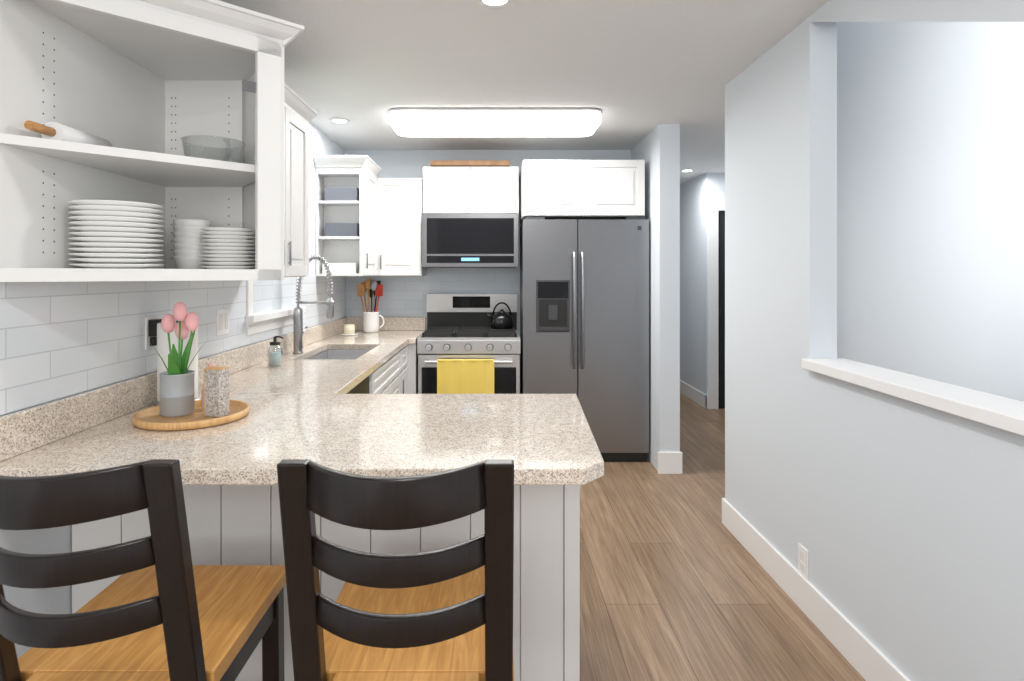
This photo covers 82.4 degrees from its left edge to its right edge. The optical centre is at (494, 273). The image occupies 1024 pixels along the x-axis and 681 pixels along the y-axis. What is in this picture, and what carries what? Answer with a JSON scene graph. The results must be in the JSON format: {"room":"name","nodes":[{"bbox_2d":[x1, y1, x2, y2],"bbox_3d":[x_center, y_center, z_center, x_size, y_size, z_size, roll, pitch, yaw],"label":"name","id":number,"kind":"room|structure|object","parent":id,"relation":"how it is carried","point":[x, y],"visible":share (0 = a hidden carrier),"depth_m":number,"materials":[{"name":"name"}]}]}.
{"room":"kitchen","nodes":[
{"label":"kitchen","id":0,"kind":"room"},
{"bbox_2d":[0,121,344,657],"bbox_3d":[-1.335,0.170,1.510,0.150,2.420,7.020,0,0,0],"label":"wall","id":1,"kind":"structure","parent":0,"point":[55,600],"depth_m":1.67,"materials":[{"name":"white paint"}]},
{"bbox_2d":[0,0,303,281],"bbox_3d":[-0.942,-0.398,1.822,0.630,0.835,0.880,0,0,0],"label":"upper cabinet","id":2,"kind":"object","parent":1,"relation":"attached to","point":[143,87],"visible":0.81,"depth_m":1.83,"materials":[{"name":"white wood"}]},
{"bbox_2d":[24,120,112,146],"bbox_3d":[-1.212,-0.388,1.700,0.060,0.060,0.360,0,0,0],"label":"rolling pin","id":3,"kind":"object","parent":2,"relation":"in","point":[54,130],"visible":0.52,"depth_m":1.61,"materials":[{"name":"white stone"}]},
{"bbox_2d":[68,200,163,268],"bbox_3d":[-1.125,-0.104,1.745,0.240,0.205,0.240,0,0,0],"label":"plate stack","id":4,"kind":"object","parent":2,"relation":"in","point":[114,234],"visible":0.94,"depth_m":1.67,"materials":[{"name":"white ceramic"}]},
{"bbox_2d":[173,219,211,268],"bbox_3d":[-1.075,-0.096,2.080,0.124,0.188,0.124,0,0,0],"label":"bowls","id":5,"kind":"object","parent":2,"relation":"in","point":[187,245],"visible":0.79,"depth_m":2.03,"materials":[{"name":"white ceramic"}]},
{"bbox_2d":[181,135,245,162],"bbox_3d":[-0.990,-0.410,2.060,0.208,0.108,0.208,0,0,0],"label":"bowl","id":6,"kind":"object","parent":2,"relation":"in","point":[185,144],"visible":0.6,"depth_m":2.02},
{"bbox_2d":[200,227,254,268],"bbox_3d":[-0.925,-0.078,2.030,0.176,0.153,0.176,0,0,0],"label":"plate stack","id":7,"kind":"object","parent":2,"relation":"in","point":[228,248],"visible":0.92,"depth_m":1.97,"materials":[{"name":"white ceramic"}]},
{"bbox_2d":[0,276,344,414],"bbox_3d":[-1.257,0.185,2.249,0.006,0.346,5.298,0,0,0],"label":"tile","id":8,"kind":"structure","parent":1,"relation":"attached to","point":[58,340],"depth_m":1.88,"materials":[{"name":"white tile"}]},
{"bbox_2d":[145,316,161,349],"bbox_3d":[-1.234,0.215,2.130,0.038,0.116,0.072,0,0,0],"label":"electrical outlet","id":9,"kind":"object","parent":8,"relation":"attached to","point":[151,330],"visible":0.81,"depth_m":2.10,"materials":[{"name":"white plastic"}]},
{"bbox_2d":[216,308,228,335],"bbox_3d":[-1.249,0.220,2.690,0.008,0.116,0.120,0,0,0],"label":"light switch","id":10,"kind":"object","parent":8,"relation":"attached to","point":[222,321],"visible":1,"depth_m":2.67,"materials":[{"name":"white plastic"}]},
{"bbox_2d":[245,277,305,334],"bbox_3d":[-1.310,-0.195,3.345,0.200,1.010,0.814,0,0,0],"label":"window","id":11,"kind":"structure","parent":1,"relation":"in","point":[262,322],"depth_m":3.11,"materials":[{"name":"white"}]},
{"bbox_2d":[284,82,317,276],"bbox_3d":[-1.079,-0.403,2.621,0.357,0.835,0.718,0,0,0],"label":"upper cabinet","id":12,"kind":"object","parent":1,"relation":"attached to","point":[300,113],"visible":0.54,"depth_m":2.74,"materials":[{"name":"white wood"}]},
{"bbox_2d":[313,155,381,275],"bbox_3d":[-1.069,-0.403,4.466,0.377,0.835,0.853,0,0,0],"label":"upper cabinet","id":13,"kind":"object","parent":1,"relation":"attached to","point":[346,215],"visible":0.92,"depth_m":4.13,"materials":[{"name":"white painted wood"}]},
{"bbox_2d":[345,150,630,335],"bbox_3d":[-0.060,0.170,4.960,2.400,2.420,0.120,0,0,0],"label":"wall","id":14,"kind":"structure","parent":0,"point":[401,163],"depth_m":4.90,"materials":[{"name":"white paint"}]},
{"bbox_2d":[376,178,426,275],"bbox_3d":[-0.751,-0.367,4.715,0.358,0.765,0.356,0,0,0],"label":"upper cabinet","id":15,"kind":"object","parent":14,"relation":"attached to","point":[400,206],"visible":0.96,"depth_m":4.55,"materials":[{"name":"white wood"}]},
{"bbox_2d":[345,267,518,316],"bbox_3d":[-0.526,0.149,4.897,1.452,0.418,0.006,0,0,0],"label":"tile","id":16,"kind":"structure","parent":14,"relation":"attached to","point":[404,296],"depth_m":4.89,"materials":[{"name":"white tile"}]},
{"bbox_2d":[423,167,518,213],"bbox_3d":[-0.190,-0.655,4.721,0.750,0.370,0.343,0,0,0],"label":"upper cabinet","id":17,"kind":"object","parent":14,"relation":"attached to","point":[470,190],"visible":0.98,"depth_m":4.55,"materials":[{"name":"white wood"}]},
{"bbox_2d":[422,214,517,267],"bbox_3d":[-0.190,-0.258,4.694,0.740,0.414,0.397,0,0,0],"label":"microwave","id":18,"kind":"object","parent":17,"relation":"attached to","point":[469,240],"visible":1,"depth_m":4.50,"materials":[{"name":"silver metal"}]},
{"bbox_2d":[430,160,509,166],"bbox_3d":[-0.193,-0.860,4.700,0.615,0.036,0.360,0,0,0],"label":"cutting board","id":19,"kind":"object","parent":17,"relation":"on","point":[469,163],"visible":0.46,"depth_m":4.52,"materials":[{"name":"brown wood"}]},
{"bbox_2d":[520,160,644,222],"bbox_3d":[0.652,-0.632,4.587,0.895,0.415,0.613,0,0,0],"label":"upper cabinet","id":20,"kind":"object","parent":14,"relation":"attached to","point":[582,189],"visible":1,"depth_m":4.28,"materials":[{"name":"white wood"}]},
{"bbox_2d":[219,0,828,184],"bbox_3d":[0.585,-1.080,2.925,4.070,0.080,9.850,0,0,0],"label":"ceiling","id":21,"kind":"structure","parent":0,"point":[532,43],"depth_m":2.86,"materials":[{"name":"white paint"}]},
{"bbox_2d":[329,118,348,123],"bbox_3d":[-1.050,-1.034,3.950,0.130,0.010,0.130,0,0,0],"label":"recessed light","id":22,"kind":"object","parent":21,"relation":"in","point":[339,120],"visible":0.98,"depth_m":3.93,"materials":[{"name":"white"}]},
{"bbox_2d":[388,108,601,136],"bbox_3d":[0.000,-1.002,3.895,1.370,0.074,0.480,0,0,0],"label":"flush ceiling light","id":23,"kind":"object","parent":21,"relation":"attached to","point":[494,122],"visible":1,"depth_m":3.73,"materials":[{"name":"white frosted plastic"}]},
{"bbox_2d":[478,0,511,7],"bbox_3d":[0.000,-1.034,2.200,0.130,0.010,0.130,0,0,0],"label":"recessed light","id":24,"kind":"object","parent":21,"relation":"in","point":[494,3],"visible":0.94,"depth_m":2.23,"materials":[{"name":"white plastic"}]},
{"bbox_2d":[680,169,693,171],"bbox_3d":[1.920,-1.034,5.850,0.130,0.010,0.130,0,0,0],"label":"recessed light","id":25,"kind":"object","parent":21,"relation":"in","point":[687,170],"visible":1,"depth_m":5.83,"materials":[{"name":"white plastic"}]},
{"bbox_2d":[631,124,679,470],"bbox_3d":[1.210,0.170,5.890,0.140,2.420,3.680,0,0,0],"label":"wall","id":26,"kind":"structure","parent":0,"point":[657,149],"depth_m":4.05,"materials":[{"name":"white paint"}]},
{"bbox_2d":[658,452,681,473],"bbox_3d":[1.287,1.305,5.883,0.014,0.150,3.694,0,0,0],"label":"baseboard","id":27,"kind":"structure","parent":26,"relation":"attached to","point":[673,460],"depth_m":4.04,"materials":[{"name":"white wood"}]},
{"bbox_2d":[680,173,724,394],"bbox_3d":[2.395,-0.420,6.925,0.450,3.600,1.850,0,0,0],"label":"wall","id":28,"kind":"structure","parent":0,"point":[698,193],"depth_m":6.33,"materials":[{"name":"white paint"}]},
{"bbox_2d":[680,380,707,408],"bbox_3d":[2.166,1.310,6.858,0.020,0.140,1.744,0,0,0],"label":"baseboard","id":29,"kind":"structure","parent":28,"relation":"attached to","point":[687,390],"depth_m":6.32,"materials":[{"name":"white wood"}]},
{"bbox_2d":[708,201,724,408],"bbox_3d":[2.401,0.315,5.990,0.438,2.130,0.020,0,0,0],"label":"door frame","id":30,"kind":"structure","parent":28,"relation":"attached to","point":[716,304],"depth_m":5.98,"materials":[{"name":"white wood"}]},
{"bbox_2d":[580,393,864,680],"bbox_3d":[0.585,1.410,2.925,4.070,0.060,9.850,0,0,0],"label":"floor","id":31,"kind":"structure","parent":0,"point":[678,582],"depth_m":2.55,"materials":[{"name":"brown wood"}]},
{"bbox_2d":[72,514,123,612],"bbox_3d":[-1.183,0.946,2.005,0.148,0.868,0.540,0,0,0],"label":"panel","id":32,"kind":"object","parent":31,"relation":"on","point":[108,531],"depth_m":1.73,"materials":[{"name":"white wood"}]},
{"bbox_2d":[124,508,150,541],"bbox_3d":[-1.035,0.946,2.005,0.148,0.868,0.540,0,0,0],"label":"base cabinet","id":33,"kind":"object","parent":31,"relation":"on","point":[136,524],"depth_m":1.73,"materials":[{"name":"white wood"}]},
{"bbox_2d":[0,459,285,680],"bbox_3d":[-0.732,0.847,1.202,0.402,1.066,0.617,0,0,0],"label":"stool","id":34,"kind":"object","parent":31,"relation":"on","point":[161,608],"visible":1,"depth_m":1.01,"materials":[{"name":"brown wood"}]},
{"bbox_2d":[183,485,223,564],"bbox_3d":[-0.887,0.946,2.005,0.148,0.868,0.540,0,0,0],"label":"base cabinet","id":35,"kind":"object","parent":31,"relation":"on","point":[204,504],"depth_m":1.73,"materials":[{"name":"white wood"}]},
{"bbox_2d":[0,317,411,484],"bbox_3d":[-0.943,0.535,3.154,0.630,0.350,3.488,0,0,0],"label":"countertop","id":36,"kind":"structure","parent":35,"relation":"on","point":[304,405],"depth_m":1.83,"materials":[{"name":"stone"}]},
{"bbox_2d":[155,320,199,405],"bbox_3d":[-1.152,0.296,2.125,0.144,0.345,0.144,0,0,0],"label":"paper towel holder","id":37,"kind":"object","parent":36,"relation":"on","point":[162,345],"visible":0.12,"depth_m":2.07,"materials":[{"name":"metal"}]},
{"bbox_2d":[132,399,249,430],"bbox_3d":[-0.985,0.457,1.910,0.340,0.024,0.340,0,0,0],"label":"tray","id":38,"kind":"object","parent":36,"relation":"on","point":[150,418],"visible":0.69,"depth_m":1.84,"materials":[{"name":"brown wood"}]},
{"bbox_2d":[150,302,205,416],"bbox_3d":[-1.028,0.274,1.899,0.169,0.366,0.180,0,0,0],"label":"vase","id":39,"kind":"object","parent":38,"relation":"on","point":[177,393],"visible":1,"depth_m":1.90,"materials":[{"name":"grey ceramic"}]},
{"bbox_2d":[202,363,215,408],"bbox_3d":[-0.955,0.380,1.970,0.060,0.155,0.060,0,0,0],"label":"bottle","id":40,"kind":"object","parent":38,"relation":"on","point":[211,364],"visible":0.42,"depth_m":1.95,"materials":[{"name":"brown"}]},
{"bbox_2d":[204,366,229,416],"bbox_3d":[-0.901,0.380,1.895,0.063,0.154,0.048,0,0,20],"label":"candle","id":41,"kind":"object","parent":38,"relation":"on","point":[216,391],"visible":1,"depth_m":1.88,"materials":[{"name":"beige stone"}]},
{"bbox_2d":[267,336,282,366],"bbox_3d":[-1.118,0.391,2.980,0.079,0.155,0.074,0,0,0],"label":"soap dispenser","id":42,"kind":"object","parent":36,"relation":"on","point":[274,359],"visible":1,"depth_m":2.96,"materials":[{"name":"clear glass"}]},
{"bbox_2d":[293,254,334,353],"bbox_3d":[-1.071,0.175,3.497,0.249,0.587,0.133,0,0,0],"label":"faucet","id":43,"kind":"object","parent":36,"relation":"on","point":[298,331],"visible":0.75,"depth_m":3.45,"materials":[{"name":"silver metal"}]},
{"bbox_2d":[340,324,357,335],"bbox_3d":[-1.120,0.429,4.500,0.136,0.080,0.136,0,0,0],"label":"candle","id":44,"kind":"object","parent":36,"relation":"on","point":[349,329],"visible":1,"depth_m":4.47,"materials":[{"name":"white wax"}]},
{"bbox_2d":[357,278,384,332],"bbox_3d":[-1.000,0.250,4.720,0.219,0.438,0.136,0,0,0],"label":"utensil crock","id":45,"kind":"object","parent":36,"relation":"on","point":[371,317],"visible":1,"depth_m":4.70,"materials":[{"name":"white ceramic"}]},
{"bbox_2d":[224,485,271,680],"bbox_3d":[-0.739,0.946,2.005,0.148,0.868,0.540,0,0,0],"label":"peninsula panel","id":46,"kind":"object","parent":31,"relation":"on","point":[234,525],"depth_m":1.73,"materials":[{"name":"white wood"}]},
{"bbox_2d":[272,485,323,680],"bbox_3d":[-0.591,0.946,2.005,0.148,0.868,0.540,0,0,0],"label":"panel","id":47,"kind":"object","parent":31,"relation":"on","point":[277,539],"depth_m":1.73,"materials":[{"name":"white wood"}]},
{"bbox_2d":[324,518,375,601],"bbox_3d":[-0.443,0.946,2.005,0.148,0.868,0.540,0,0,0],"label":"panel","id":48,"kind":"object","parent":31,"relation":"on","point":[359,539],"depth_m":1.73,"materials":[{"name":"white wood"}]},
{"bbox_2d":[347,367,379,393],"bbox_3d":[-0.949,0.946,2.787,0.617,0.868,0.655,0,0,0],"label":"base cabinet","id":49,"kind":"object","parent":31,"relation":"on","point":[371,384],"depth_m":3.06,"materials":[{"name":"white wood"}]},
{"bbox_2d":[380,345,407,393],"bbox_3d":[-0.949,0.946,4.106,0.617,0.868,0.343,0,0,0],"label":"base cabinet","id":50,"kind":"object","parent":31,"relation":"on","point":[394,372],"depth_m":3.80,"materials":[{"name":"white wood"}]},
{"bbox_2d":[277,459,513,680],"bbox_3d":[-0.165,0.847,1.202,0.402,1.066,0.617,0,0,0],"label":"stool","id":51,"kind":"object","parent":31,"relation":"on","point":[444,614],"visible":1,"depth_m":0.99,"materials":[{"name":"brown wood"}]},
{"bbox_2d":[376,527,423,553],"bbox_3d":[-0.295,0.946,2.005,0.148,0.868,0.540,0,0,0],"label":"panel","id":52,"kind":"object","parent":31,"relation":"on","point":[405,541],"depth_m":1.73,"materials":[{"name":"white wood"}]},
{"bbox_2d":[408,343,417,393],"bbox_3d":[-0.919,0.946,4.561,0.677,0.868,0.672,0,0,0],"label":"base cabinet","id":53,"kind":"object","parent":31,"relation":"on","point":[412,348],"depth_m":4.29,"materials":[{"name":"white wood"}]},
{"bbox_2d":[408,317,425,343],"bbox_3d":[-0.603,0.435,4.579,0.050,0.150,0.638,0,0,0],"label":"countertop","id":54,"kind":"structure","parent":53,"relation":"on","point":[418,323],"depth_m":4.87,"materials":[{"name":"stone"}]},
{"bbox_2d":[424,513,475,551],"bbox_3d":[-0.147,0.946,2.005,0.148,0.868,0.540,0,0,0],"label":"base cabinet","id":55,"kind":"object","parent":31,"relation":"on","point":[463,529],"depth_m":1.73,"materials":[{"name":"white wood"}]},
{"bbox_2d":[417,294,519,393],"bbox_3d":[-0.190,0.772,4.548,0.750,1.215,0.688,0,0,0],"label":"range","id":56,"kind":"object","parent":31,"relation":"on","point":[459,326],"visible":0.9,"depth_m":4.28,"materials":[{"name":"grey metal"}]},
{"bbox_2d":[437,359,493,393],"bbox_3d":[-0.210,0.798,4.215,0.410,0.363,0.052,0,0,0],"label":"towel","id":57,"kind":"object","parent":56,"relation":"hanging from","point":[465,376],"visible":0.77,"depth_m":4.19,"materials":[{"name":"yellow fabric"}]},
{"bbox_2d":[486,302,512,328],"bbox_3d":[0.034,0.328,4.700,0.218,0.207,0.176,0,0,0],"label":"kettle","id":58,"kind":"object","parent":56,"relation":"on","point":[501,319],"visible":1,"depth_m":4.64,"materials":[{"name":"black metal"}]},
{"bbox_2d":[476,485,515,680],"bbox_3d":[0.001,0.946,2.005,0.148,0.868,0.540,0,0,0],"label":"panel","id":59,"kind":"object","parent":31,"relation":"on","point":[480,514],"depth_m":1.73,"materials":[{"name":"white wood"}]},
{"bbox_2d":[516,485,579,680],"bbox_3d":[0.162,0.946,2.001,0.176,0.868,0.548,0,0,0],"label":"peninsula end panel","id":60,"kind":"object","parent":31,"relation":"on","point":[547,516],"depth_m":1.73,"materials":[{"name":"white wood"}]},
{"bbox_2d":[224,389,603,484],"bbox_3d":[-0.154,0.490,1.857,0.948,0.040,0.894,0,0,0],"label":"countertop","id":61,"kind":"structure","parent":60,"relation":"on","point":[549,439],"depth_m":1.67,"materials":[{"name":"stone"}]},
{"bbox_2d":[520,217,648,461],"bbox_3d":[0.665,0.480,4.549,0.920,1.800,0.682,0,0,0],"label":"fridge","id":62,"kind":"object","parent":31,"relation":"on","point":[584,310],"visible":0.94,"depth_m":4.27,"materials":[{"name":"grey metal"}]},
{"bbox_2d":[725,0,1023,680],"bbox_3d":[1.325,0.170,0.615,0.110,2.420,5.230,0,0,0],"label":"wall","id":63,"kind":"structure","parent":0,"point":[900,520],"depth_m":2.23,"materials":[{"name":"white paint"}]},
{"bbox_2d":[798,543,807,579],"bbox_3d":[1.266,1.180,2.405,0.008,0.116,0.072,0,0,0],"label":"electrical outlet","id":64,"kind":"object","parent":63,"relation":"attached to","point":[802,560],"visible":1,"depth_m":2.40,"materials":[{"name":"white plastic"}]},
{"bbox_2d":[722,498,910,680],"bbox_3d":[1.263,1.310,0.622,0.014,0.140,5.244,0,0,0],"label":"baseboard","id":65,"kind":"structure","parent":63,"relation":"attached to","point":[866,658],"depth_m":2.29,"materials":[{"name":"white wood"}]},
{"bbox_2d":[801,358,1023,435],"bbox_3d":[1.323,0.360,0.180,0.175,0.040,4.360,0,0,0],"label":"trim","id":66,"kind":"structure","parent":63,"relation":"attached to","point":[1000,412],"depth_m":1.72,"materials":[{"name":"white wood"}]},
{"bbox_2d":[837,22,1023,401],"bbox_3d":[2.510,-0.420,2.000,0.120,3.600,8.000,0,0,0],"label":"wall","id":67,"kind":"structure","parent":0,"point":[930,200],"depth_m":3.27,"materials":[{"name":"white paint"}]}
]}

